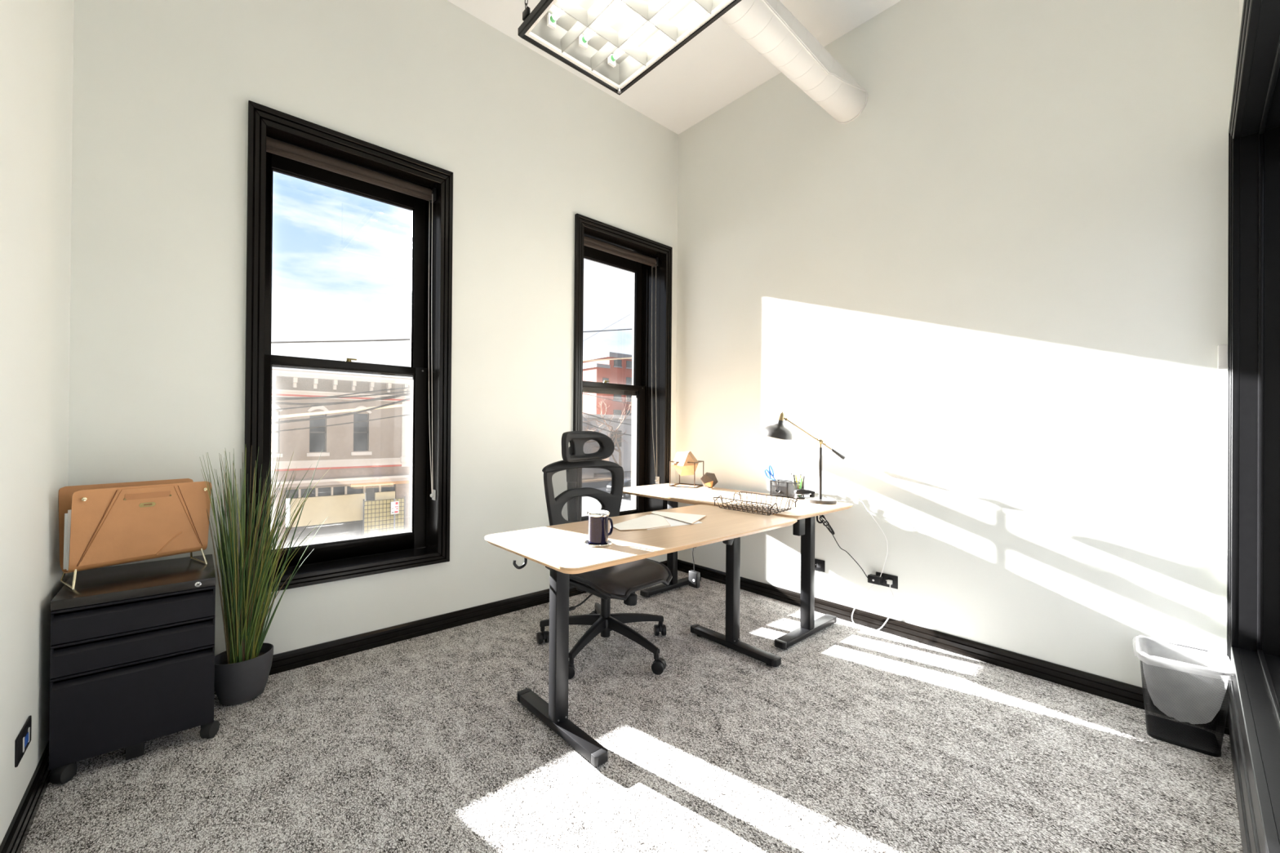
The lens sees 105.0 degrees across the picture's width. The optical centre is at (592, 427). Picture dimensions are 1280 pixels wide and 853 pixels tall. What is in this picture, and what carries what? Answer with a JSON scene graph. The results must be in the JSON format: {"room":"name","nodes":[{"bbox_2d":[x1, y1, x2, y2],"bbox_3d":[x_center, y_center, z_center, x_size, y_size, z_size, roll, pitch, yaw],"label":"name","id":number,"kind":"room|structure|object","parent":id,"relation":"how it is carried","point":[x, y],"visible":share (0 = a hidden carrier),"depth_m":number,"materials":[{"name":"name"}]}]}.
{"room":"private office","nodes":[
{"label":"private office","id":0,"kind":"room"},
{"bbox_2d":[0,0,74,845],"bbox_3d":[-1.085,-0.674,0.643,0.120,3.696,3.190,1,0,-39],"label":"wall","id":1,"kind":"structure","parent":0,"point":[37,36],"depth_m":1.47,"materials":[{"name":"paint"}]},
{"bbox_2d":[14,715,31,767],"bbox_3d":[-1.658,0.914,1.428,0.010,0.078,0.150,1,0,-39],"label":"wall outlet","id":2,"kind":"object","parent":1,"relation":"attached to","point":[23,740],"visible":1,"depth_m":1.41,"materials":[{"name":"black plastic"}]},
{"bbox_2d":[0,741,51,852],"bbox_3d":[-1.140,1.131,0.796,0.020,0.086,2.890,1,0,-39],"label":"baseboard","id":3,"kind":"structure","parent":1,"relation":"attached to","point":[15,836],"depth_m":1.43,"materials":[{"name":"black wood"}]},
{"bbox_2d":[66,0,678,656],"bbox_3d":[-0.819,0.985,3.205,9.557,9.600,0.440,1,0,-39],"label":"wall","id":4,"kind":"structure","parent":0,"point":[162,90],"depth_m":2.52,"materials":[{"name":"paint"}]},
{"bbox_2d":[244,100,453,591],"bbox_3d":[-1.331,-0.361,2.709,0.989,2.290,0.376,1,0,-39],"label":"window","id":5,"kind":"structure","parent":4,"relation":"in","point":[428,542],"depth_m":2.71,"materials":[{"name":"paint"}]},
{"bbox_2d":[266,136,436,500],"bbox_3d":[-1.277,-0.497,2.630,0.866,1.843,0.094,1,0,-39],"label":"roller blind","id":6,"kind":"object","parent":5,"relation":"attached to","point":[274,146],"visible":0.9,"depth_m":2.62,"materials":[{"name":"fabric"}]},
{"bbox_2d":[268,560,666,675],"bbox_3d":[-0.675,1.143,3.026,3.557,0.086,0.020,1,0,-39],"label":"baseboard","id":7,"kind":"structure","parent":4,"relation":"attached to","point":[304,656],"depth_m":2.70,"materials":[{"name":"black wood"}]},
{"bbox_2d":[573,213,672,521],"bbox_3d":[0.150,-0.329,3.915,1.003,2.360,0.376,1,0,-39],"label":"window","id":8,"kind":"structure","parent":4,"relation":"in","point":[660,419],"depth_m":4.08,"materials":[{"name":"paint"}]},
{"bbox_2d":[583,235,659,484],"bbox_3d":[0.194,-0.482,3.853,0.883,1.905,0.094,1,0,-39],"label":"roller blind","id":9,"kind":"object","parent":8,"relation":"attached to","point":[589,242],"visible":0.83,"depth_m":3.95,"materials":[{"name":"fabric"}]},
{"bbox_2d":[20,570,1242,852],"bbox_3d":[0.231,1.249,1.913,3.757,0.120,3.490,1,0,-39],"label":"floor","id":10,"kind":"structure","parent":0,"point":[860,740],"depth_m":1.74,"materials":[{"name":"carpet"}]},
{"bbox_2d":[48,554,219,783],"bbox_3d":[-1.718,0.869,1.883,0.442,0.608,0.444,1,0,-39],"label":"filing cabinet","id":11,"kind":"object","parent":10,"relation":"on","point":[132,658],"visible":0.97,"depth_m":1.72,"materials":[{"name":"metal"}]},
{"bbox_2d":[58,478,211,589],"bbox_3d":[-1.758,0.392,1.897,0.198,0.345,0.400,0,0,33],"label":"holder","id":12,"kind":"object","parent":11,"relation":"on","point":[112,524],"visible":0.98,"depth_m":1.83,"materials":[{"name":"leather"}]},
{"bbox_2d":[62,513,67,569],"bbox_3d":[-1.752,0.402,1.860,0.030,0.198,0.357,0,0,33],"label":"sheaf","id":13,"kind":"object","parent":12,"relation":"in","point":[65,514],"visible":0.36,"depth_m":1.71,"materials":[{"name":"white paper"}]},
{"bbox_2d":[66,510,71,570],"bbox_3d":[-1.737,0.396,1.853,0.030,0.213,0.352,0,0,33],"label":"sheaf","id":14,"kind":"object","parent":12,"relation":"in","point":[68,511],"visible":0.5,"depth_m":1.71,"materials":[{"name":"white paper"}]},
{"bbox_2d":[214,643,273,705],"bbox_3d":[-1.520,1.078,2.125,0.185,0.191,0.226,0,0,39],"label":"pot","id":15,"kind":"object","parent":10,"relation":"on","point":[239,678],"depth_m":2.07,"materials":[{"name":"grey plastic"}]},
{"bbox_2d":[200,445,331,705],"bbox_3d":[-1.384,0.626,2.080,0.463,1.097,0.471,1,0,-9],"label":"potted grass","id":16,"kind":"object","parent":10,"relation":"on","point":[242,672],"depth_m":2.08,"materials":[{"name":"plant"}]},
{"bbox_2d":[536,431,672,679],"bbox_3d":[0.097,0.606,2.616,0.772,1.166,0.734,1,0,-43],"label":"office chair","id":17,"kind":"object","parent":10,"relation":"on","point":[621,581],"visible":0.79,"depth_m":2.66,"materials":[{"name":"black plastic"}]},
{"bbox_2d":[484,504,797,766],"bbox_3d":[0.292,0.826,2.263,1.467,0.730,0.623,1,0,-39],"label":"desk","id":18,"kind":"object","parent":10,"relation":"on","point":[561,548],"visible":1,"depth_m":1.97,"materials":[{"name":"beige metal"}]},
{"bbox_2d":[584,539,612,546],"bbox_3d":[0.022,0.453,1.912,0.110,0.009,0.110,1,0,-39],"label":"coaster","id":19,"kind":"object","parent":18,"relation":"on","point":[587,543],"visible":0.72,"depth_m":1.88,"materials":[{"name":"white ceramic"}]},
{"bbox_2d":[586,510,613,544],"bbox_3d":[0.026,0.390,1.911,0.097,0.120,0.089,0,0,12],"label":"mug","id":20,"kind":"object","parent":19,"relation":"on","point":[598,534],"visible":1,"depth_m":1.88,"materials":[{"name":"black ceramic"}]},
{"bbox_2d":[647,513,702,529],"bbox_3d":[0.400,0.461,2.398,0.266,0.001,0.447,0,0,6],"label":"paper sheet","id":21,"kind":"object","parent":18,"relation":"on","point":[673,522],"visible":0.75,"depth_m":2.35,"materials":[{"name":"white paper"}]},
{"bbox_2d":[613,514,670,530],"bbox_3d":[0.277,0.458,2.346,0.220,0.002,0.481,0,0,35],"label":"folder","id":22,"kind":"object","parent":21,"relation":"on","point":[653,521],"visible":0.9,"depth_m":2.31,"materials":[{"name":"beige paper"}]},
{"bbox_2d":[651,511,706,524],"bbox_3d":[0.404,0.456,2.489,0.288,0.002,0.256,0,0,28],"label":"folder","id":23,"kind":"object","parent":21,"relation":"on","point":[686,517],"visible":1,"depth_m":2.50,"materials":[{"name":"beige paper"}]},
{"bbox_2d":[712,491,797,515],"bbox_3d":[0.899,0.421,2.718,0.258,0.078,0.370,1,0,-39],"label":"wire tray","id":24,"kind":"object","parent":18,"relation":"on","point":[757,508],"visible":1,"depth_m":2.71,"materials":[{"name":"black metal"}]},
{"bbox_2d":[622,483,853,649],"bbox_3d":[0.864,0.829,3.284,0.700,0.740,1.430,1,0,-39],"label":"desk","id":25,"kind":"object","parent":10,"relation":"on","point":[805,513],"visible":0.8,"depth_m":2.90,"materials":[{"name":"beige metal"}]},
{"bbox_2d":[669,451,703,488],"bbox_3d":[0.730,0.323,3.817,0.208,0.273,0.234,0,0,32],"label":"ornament","id":26,"kind":"object","parent":25,"relation":"on","point":[685,463],"visible":0.98,"depth_m":3.76,"materials":[{"name":"brown metal"}]},
{"bbox_2d":[688,546,700,588],"bbox_3d":[0.675,0.783,3.240,0.036,0.550,0.072,1,0,-39],"label":"adapter","id":27,"kind":"object","parent":25,"relation":"hanging from","point":[694,576],"visible":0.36,"depth_m":3.22,"materials":[{"name":"black plastic"}]},
{"bbox_2d":[700,472,717,488],"bbox_3d":[0.887,0.404,3.721,0.123,0.115,0.118,1,0,-39],"label":"ornament","id":28,"kind":"object","parent":25,"relation":"on","point":[709,480],"visible":1,"depth_m":3.68,"materials":[{"name":"stone"}]},
{"bbox_2d":[769,479,804,497],"bbox_3d":[1.298,0.412,3.273,0.114,0.102,0.186,1,0,-39],"label":"desk organizer","id":29,"kind":"object","parent":25,"relation":"on","point":[786,486],"visible":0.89,"depth_m":3.25,"materials":[{"name":"black metal"}]},
{"bbox_2d":[764,465,778,493],"bbox_3d":[1.230,0.356,3.348,0.017,0.189,0.118,1,0,-39],"label":"scissors","id":30,"kind":"object","parent":29,"relation":"in","point":[769,472],"visible":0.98,"depth_m":3.36,"materials":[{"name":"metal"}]},
{"bbox_2d":[799,478,802,497],"bbox_3d":[1.361,0.395,3.206,0.012,0.126,0.028,1,0,-23],"label":"marker","id":31,"kind":"object","parent":29,"relation":"in","point":[801,479],"visible":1,"depth_m":3.20,"materials":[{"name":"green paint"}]},
{"bbox_2d":[800,475,804,496],"bbox_3d":[1.381,0.385,3.214,0.008,0.146,0.032,1,0,-28],"label":"pen","id":32,"kind":"object","parent":29,"relation":"in","point":[803,475],"visible":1,"depth_m":3.21,"materials":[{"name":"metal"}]},
{"bbox_2d":[794,488,815,498],"bbox_3d":[1.369,0.431,3.161,0.130,0.064,0.036,0,0,-3],"label":"stapler","id":33,"kind":"object","parent":25,"relation":"on","point":[799,491],"visible":0.84,"depth_m":3.15,"materials":[{"name":"black plastic"}]},
{"bbox_2d":[761,410,852,504],"bbox_3d":[1.329,0.181,3.030,0.548,0.562,0.186,0,0,6],"label":"desk lamp","id":34,"kind":"object","parent":25,"relation":"on","point":[778,430],"visible":1,"depth_m":3.01,"materials":[{"name":"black metal"}]},
{"bbox_2d":[777,410,785,420],"bbox_3d":[1.168,-0.070,3.029,0.036,0.063,0.044,1,0,-39],"label":"socket","id":35,"kind":"object","parent":34,"relation":"attached to","point":[781,416],"depth_m":3.02,"materials":[{"name":"gold metal"}]},
{"bbox_2d":[816,515,868,578],"bbox_3d":[1.513,0.700,2.983,0.288,0.412,0.101,0,0,8],"label":"cord","id":36,"kind":"object","parent":25,"relation":"hanging from","point":[828,527],"visible":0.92,"depth_m":2.98,"materials":[{"name":"plastic"}]},
{"bbox_2d":[851,497,895,631],"bbox_3d":[1.661,0.822,2.906,0.058,0.769,0.251,1,0,-44],"label":"charging cable","id":37,"kind":"object","parent":10,"relation":"on","point":[888,581],"visible":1,"depth_m":2.86,"materials":[{"name":"white plastic"}]},
{"bbox_2d":[1139,637,1233,757],"bbox_3d":[2.295,1.045,1.908,0.259,0.322,0.235,1,0,-43],"label":"waste bin","id":38,"kind":"object","parent":10,"relation":"on","point":[1160,727],"visible":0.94,"depth_m":1.85,"materials":[{"name":"black"}]},
{"bbox_2d":[1132,636,1231,724],"bbox_3d":[2.295,1.003,1.909,0.273,0.255,0.252,1,0,-43],"label":"liner","id":39,"kind":"object","parent":38,"relation":"in","point":[1185,667],"visible":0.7,"depth_m":1.85,"materials":[{"name":"plastic"}]},
{"bbox_2d":[447,0,901,134],"bbox_3d":[0.262,-2.567,1.927,3.757,0.120,3.490,1,0,-39],"label":"ceiling","id":40,"kind":"structure","parent":0,"point":[717,67],"depth_m":3.34,"materials":[{"name":"paint"}]},
{"bbox_2d":[517,0,741,94],"bbox_3d":[0.292,-2.119,1.889,0.610,0.796,1.226,1,0,-39],"label":"pendant light","id":41,"kind":"object","parent":40,"relation":"hanging from","point":[614,43],"visible":1,"depth_m":2.20,"materials":[{"name":"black metal"}]},
{"bbox_2d":[675,0,1239,711],"bbox_3d":[1.767,-0.642,2.964,0.120,3.696,3.190,1,0,-39],"label":"wall","id":42,"kind":"structure","parent":0,"point":[997,289],"depth_m":2.52,"materials":[{"name":"paint"}]},
{"bbox_2d":[719,0,867,124],"bbox_3d":[0.240,-2.037,1.946,3.558,0.212,0.219,1,0,-39],"label":"air duct","id":43,"kind":"object","parent":42,"relation":"attached to","point":[768,26],"visible":0.96,"depth_m":2.58,"materials":[{"name":"white metal"}]},
{"bbox_2d":[814,558,825,572],"bbox_3d":[1.466,0.902,3.210,0.010,0.075,0.115,1,0,-39],"label":"wall outlet","id":44,"kind":"object","parent":42,"relation":"attached to","point":[820,565],"visible":0.59,"depth_m":3.19,"materials":[{"name":"black plastic"}]},
{"bbox_2d":[817,562,822,568],"bbox_3d":[1.479,0.902,3.190,0.004,0.034,0.034,1,0,-39],"label":"socket","id":45,"kind":"object","parent":44,"relation":"attached to","point":[819,564],"depth_m":3.19,"materials":[{"name":"black plastic"}]},
{"bbox_2d":[875,571,897,589],"bbox_3d":[1.732,0.903,2.882,0.010,0.075,0.118,1,0,-39],"label":"wall outlet","id":46,"kind":"object","parent":42,"relation":"attached to","point":[885,576],"visible":0.83,"depth_m":2.87,"materials":[{"name":"black plastic"}]},
{"bbox_2d":[867,573,882,585],"bbox_3d":[1.677,0.906,2.906,0.044,0.046,0.070,1,0,-39],"label":"power adapter","id":47,"kind":"object","parent":46,"relation":"attached to","point":[873,579],"visible":1,"depth_m":2.89,"materials":[{"name":"black plastic"}]},
{"bbox_2d":[677,559,1228,734],"bbox_3d":[1.603,1.162,3.029,0.020,0.086,2.890,1,0,-39],"label":"baseboard","id":48,"kind":"structure","parent":42,"relation":"attached to","point":[1127,694],"depth_m":2.57,"materials":[{"name":"black wood"}]},
{"bbox_2d":[1217,344,1227,370],"bbox_3d":[2.507,-0.277,1.934,0.026,0.100,0.044,1,0,-39],"label":"wall sensor","id":49,"kind":"object","parent":42,"relation":"attached to","point":[1222,348],"visible":0.47,"depth_m":1.93,"materials":[{"name":"white plastic"}]},
{"bbox_2d":[1239,0,1243,35],"bbox_3d":[1.209,-0.655,0.737,3.557,3.696,0.160,1,0,-39],"label":"wall","id":50,"kind":"structure","parent":0,"point":[1241,2],"depth_m":1.88,"materials":[{"name":"paint"}]},
{"bbox_2d":[1228,729,1244,852],"bbox_3d":[1.137,1.150,0.800,3.557,0.086,0.020,1,0,-39],"label":"baseboard","id":51,"kind":"structure","parent":50,"relation":"attached to","point":[1228,730],"depth_m":1.58,"materials":[{"name":"black wood"}]},
{"bbox_2d":[1226,0,1279,852],"bbox_3d":[1.521,-0.041,1.010,2.662,2.275,0.186,1,0,-39],"label":"window","id":52,"kind":"structure","parent":50,"relation":"in","point":[1253,466],"depth_m":1.81,"materials":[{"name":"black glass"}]},
{"label":"outside","id":53,"kind":"structure","parent":0,"visible":0},
{"bbox_2d":[271,328,632,343],"bbox_3d":[-3.032,-2.967,15.291,19.724,3.219,0.035,1,0,-39],"label":"overhead line","id":54,"kind":"object","parent":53,"point":[620,329],"visible":0.36,"depth_m":12.71,"materials":[{"name":"black metal"}]},
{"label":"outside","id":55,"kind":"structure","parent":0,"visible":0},
{"bbox_2d":[271,386,412,398],"bbox_3d":[-6.333,-1.038,12.610,9.237,1.175,0.033,1,0,-39],"label":"overhead line","id":56,"kind":"object","parent":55,"point":[406,387],"visible":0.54,"depth_m":12.49,"materials":[{"name":"black metal"}]},
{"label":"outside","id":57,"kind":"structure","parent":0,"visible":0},
{"bbox_2d":[271,390,412,400],"bbox_3d":[-6.394,-0.930,12.689,9.235,1.162,0.035,1,0,-39],"label":"overhead line","id":58,"kind":"object","parent":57,"point":[410,390],"visible":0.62,"depth_m":12.70,"materials":[{"name":"black metal"}]},
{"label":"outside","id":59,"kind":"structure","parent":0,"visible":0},
{"bbox_2d":[271,392,412,404],"bbox_3d":[-6.466,-1.033,12.759,9.232,0.999,0.050,1,0,-39],"label":"overhead line","id":60,"kind":"object","parent":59,"point":[411,393],"visible":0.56,"depth_m":12.72,"materials":[{"name":"black metal"}]},
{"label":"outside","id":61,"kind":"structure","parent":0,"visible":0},
{"bbox_2d":[271,392,410,410],"bbox_3d":[-6.539,-0.863,12.830,9.131,1.853,0.035,1,0,-39],"label":"overhead line","id":62,"kind":"object","parent":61,"point":[410,393],"visible":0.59,"depth_m":12.29,"materials":[{"name":"black metal"}]},
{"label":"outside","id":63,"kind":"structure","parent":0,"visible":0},
{"bbox_2d":[271,403,412,419],"bbox_3d":[-6.196,-0.430,12.465,9.228,1.302,0.077,1,0,-39],"label":"overhead line","id":64,"kind":"object","parent":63,"point":[273,417],"visible":0.43,"depth_m":12.20,"materials":[{"name":"beige metal"}]},
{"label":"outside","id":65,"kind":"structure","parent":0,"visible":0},
{"bbox_2d":[271,397,412,424],"bbox_3d":[-6.094,-0.615,12.290,7.172,1.667,0.050,1,0,-39],"label":"overhead line","id":66,"kind":"object","parent":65,"point":[410,398],"visible":0.58,"depth_m":12.13,"materials":[{"name":"black metal"}]},
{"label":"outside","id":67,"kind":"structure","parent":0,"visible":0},
{"bbox_2d":[271,413,412,432],"bbox_3d":[-6.340,-0.151,12.607,7.200,1.102,0.027,1,0,-39],"label":"overhead line","id":68,"kind":"object","parent":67,"point":[409,414],"visible":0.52,"depth_m":12.49,"materials":[{"name":"black metal"}]},
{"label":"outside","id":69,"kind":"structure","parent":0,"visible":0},
{"bbox_2d":[582,412,631,425],"bbox_3d":[0.775,-0.474,22.266,9.084,1.527,0.043,1,0,-39],"label":"overhead line","id":70,"kind":"object","parent":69,"point":[583,412],"visible":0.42,"depth_m":22.11,"materials":[{"name":"black metal"}]},
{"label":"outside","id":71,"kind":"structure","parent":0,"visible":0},
{"bbox_2d":[582,421,631,435],"bbox_3d":[0.786,-0.075,22.276,9.064,1.776,0.050,1,0,-39],"label":"overhead line","id":72,"kind":"object","parent":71,"point":[582,421],"visible":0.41,"depth_m":22.12,"materials":[{"name":"black metal"}]},
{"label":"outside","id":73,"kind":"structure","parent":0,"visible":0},
{"bbox_2d":[582,357,631,361],"bbox_3d":[0.748,-3.082,22.236,8.976,1.360,0.058,1,0,-39],"label":"overhead line","id":74,"kind":"object","parent":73,"point":[621,357],"visible":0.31,"depth_m":22.11,"materials":[{"name":"beige metal"}]},
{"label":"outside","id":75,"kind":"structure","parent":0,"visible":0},
{"bbox_2d":[583,393,631,404],"bbox_3d":[0.760,-1.266,22.251,9.118,1.148,0.023,1,0,-39],"label":"overhead line","id":76,"kind":"object","parent":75,"point":[584,393],"visible":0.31,"depth_m":22.16,"materials":[{"name":"black metal"}]},
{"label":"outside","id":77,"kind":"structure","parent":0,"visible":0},
{"bbox_2d":[285,451,631,526],"bbox_3d":[-14.113,6.133,69.803,180.000,0.180,119.500,1,0,-39],"label":"ground","id":78,"kind":"structure","parent":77,"point":[625,503],"depth_m":40.34,"materials":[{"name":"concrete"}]},
{"bbox_2d":[353,526,411,538],"bbox_3d":[-25.813,5.675,12.504,49.500,0.120,5.600,1,0,-39],"label":"sidewalk","id":79,"kind":"structure","parent":78,"relation":"on","point":[411,526],"depth_m":25.79,"materials":[{"name":"concrete"}]},
{"bbox_2d":[271,533,355,549],"bbox_3d":[-14.589,5.594,22.478,6.500,0.300,1.900,1,0,-39],"label":"planting bed","id":80,"kind":"object","parent":79,"relation":"on","point":[317,540],"visible":0.14,"depth_m":23.68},
{"bbox_2d":[270,368,412,541],"bbox_3d":[-18.416,1.490,24.702,16.700,8.460,8.000,1,0,-39],"label":"building","id":81,"kind":"structure","parent":79,"relation":"on","point":[371,460],"depth_m":25.08,"materials":[{"name":"brick"}]},
{"bbox_2d":[271,404,283,411],"bbox_3d":[-15.326,-0.960,23.284,1.000,0.400,0.110,1,0,-39],"label":"hood","id":82,"kind":"object","parent":81,"relation":"attached to","point":[273,406],"depth_m":23.45,"materials":[{"name":"stone"}]},
{"bbox_2d":[306,405,328,412],"bbox_3d":[-13.759,-0.942,24.559,1.000,0.400,0.110,1,0,-39],"label":"hood","id":83,"kind":"object","parent":81,"relation":"attached to","point":[321,408],"depth_m":24.54,"materials":[{"name":"stone"}]},
{"bbox_2d":[351,405,372,413],"bbox_3d":[-12.193,-0.924,25.834,1.000,0.400,0.110,1,0,-39],"label":"hood","id":84,"kind":"object","parent":81,"relation":"attached to","point":[353,406],"depth_m":25.91,"materials":[{"name":"stone"}]},
{"bbox_2d":[362,495,410,537],"bbox_3d":[-10.771,4.737,25.665,2.400,2.100,0.095,1,0,-39],"label":"wire fence","id":85,"kind":"object","parent":79,"relation":"on","point":[378,519],"visible":0.71,"depth_m":25.53,"materials":[{"name":"yellow metal"}]},
{"bbox_2d":[391,498,399,533],"bbox_3d":[-10.198,4.740,25.194,0.069,2.100,0.420,0,0,43],"label":"street sign","id":86,"kind":"object","parent":79,"relation":"on","point":[395,504],"visible":0.98,"depth_m":25.19,"materials":[{"name":"white metal"}]},
{"bbox_2d":[582,416,600,478],"bbox_3d":[-6.551,0.742,58.213,11.200,10.400,10.000,1,0,-39],"label":"house","id":87,"kind":"structure","parent":78,"relation":"on","point":[585,420],"depth_m":57.09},
{"bbox_2d":[582,351,631,415],"bbox_3d":[6.161,-3.263,96.272,27.700,18.900,16.400,1,0,-39],"label":"brick building","id":88,"kind":"structure","parent":78,"relation":"on","point":[618,371],"depth_m":83.84,"materials":[{"name":"red brick"}]},
{"bbox_2d":[582,413,631,473],"bbox_3d":[7.536,2.274,76.132,33.100,7.700,10.600,1,0,-39],"label":"building","id":89,"kind":"structure","parent":78,"relation":"on","point":[625,449],"depth_m":66.42,"materials":[{"name":"stone"}]},
{"bbox_2d":[606,476,631,498],"bbox_3d":[3.473,5.279,43.176,4.542,1.620,1.850,1,0,-39],"label":"parked car","id":90,"kind":"object","parent":78,"relation":"on","point":[627,480],"visible":0.16,"depth_m":41.74,"materials":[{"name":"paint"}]},
{"bbox_3d":[32.101,6.369,71.640,106.000,0.120,3.000,1,0,-39],"label":"sidewalk","id":91,"kind":"object","parent":78,"relation":"on","visible":0},
{"bbox_2d":[582,398,631,466],"bbox_3d":[0.195,1.304,49.667,7.496,9.431,8.292,1,0,-31],"label":"bare tree","id":92,"kind":"object","parent":91,"relation":"on","point":[619,451],"visible":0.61,"depth_m":48.77,"materials":[{"name":"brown plant"}]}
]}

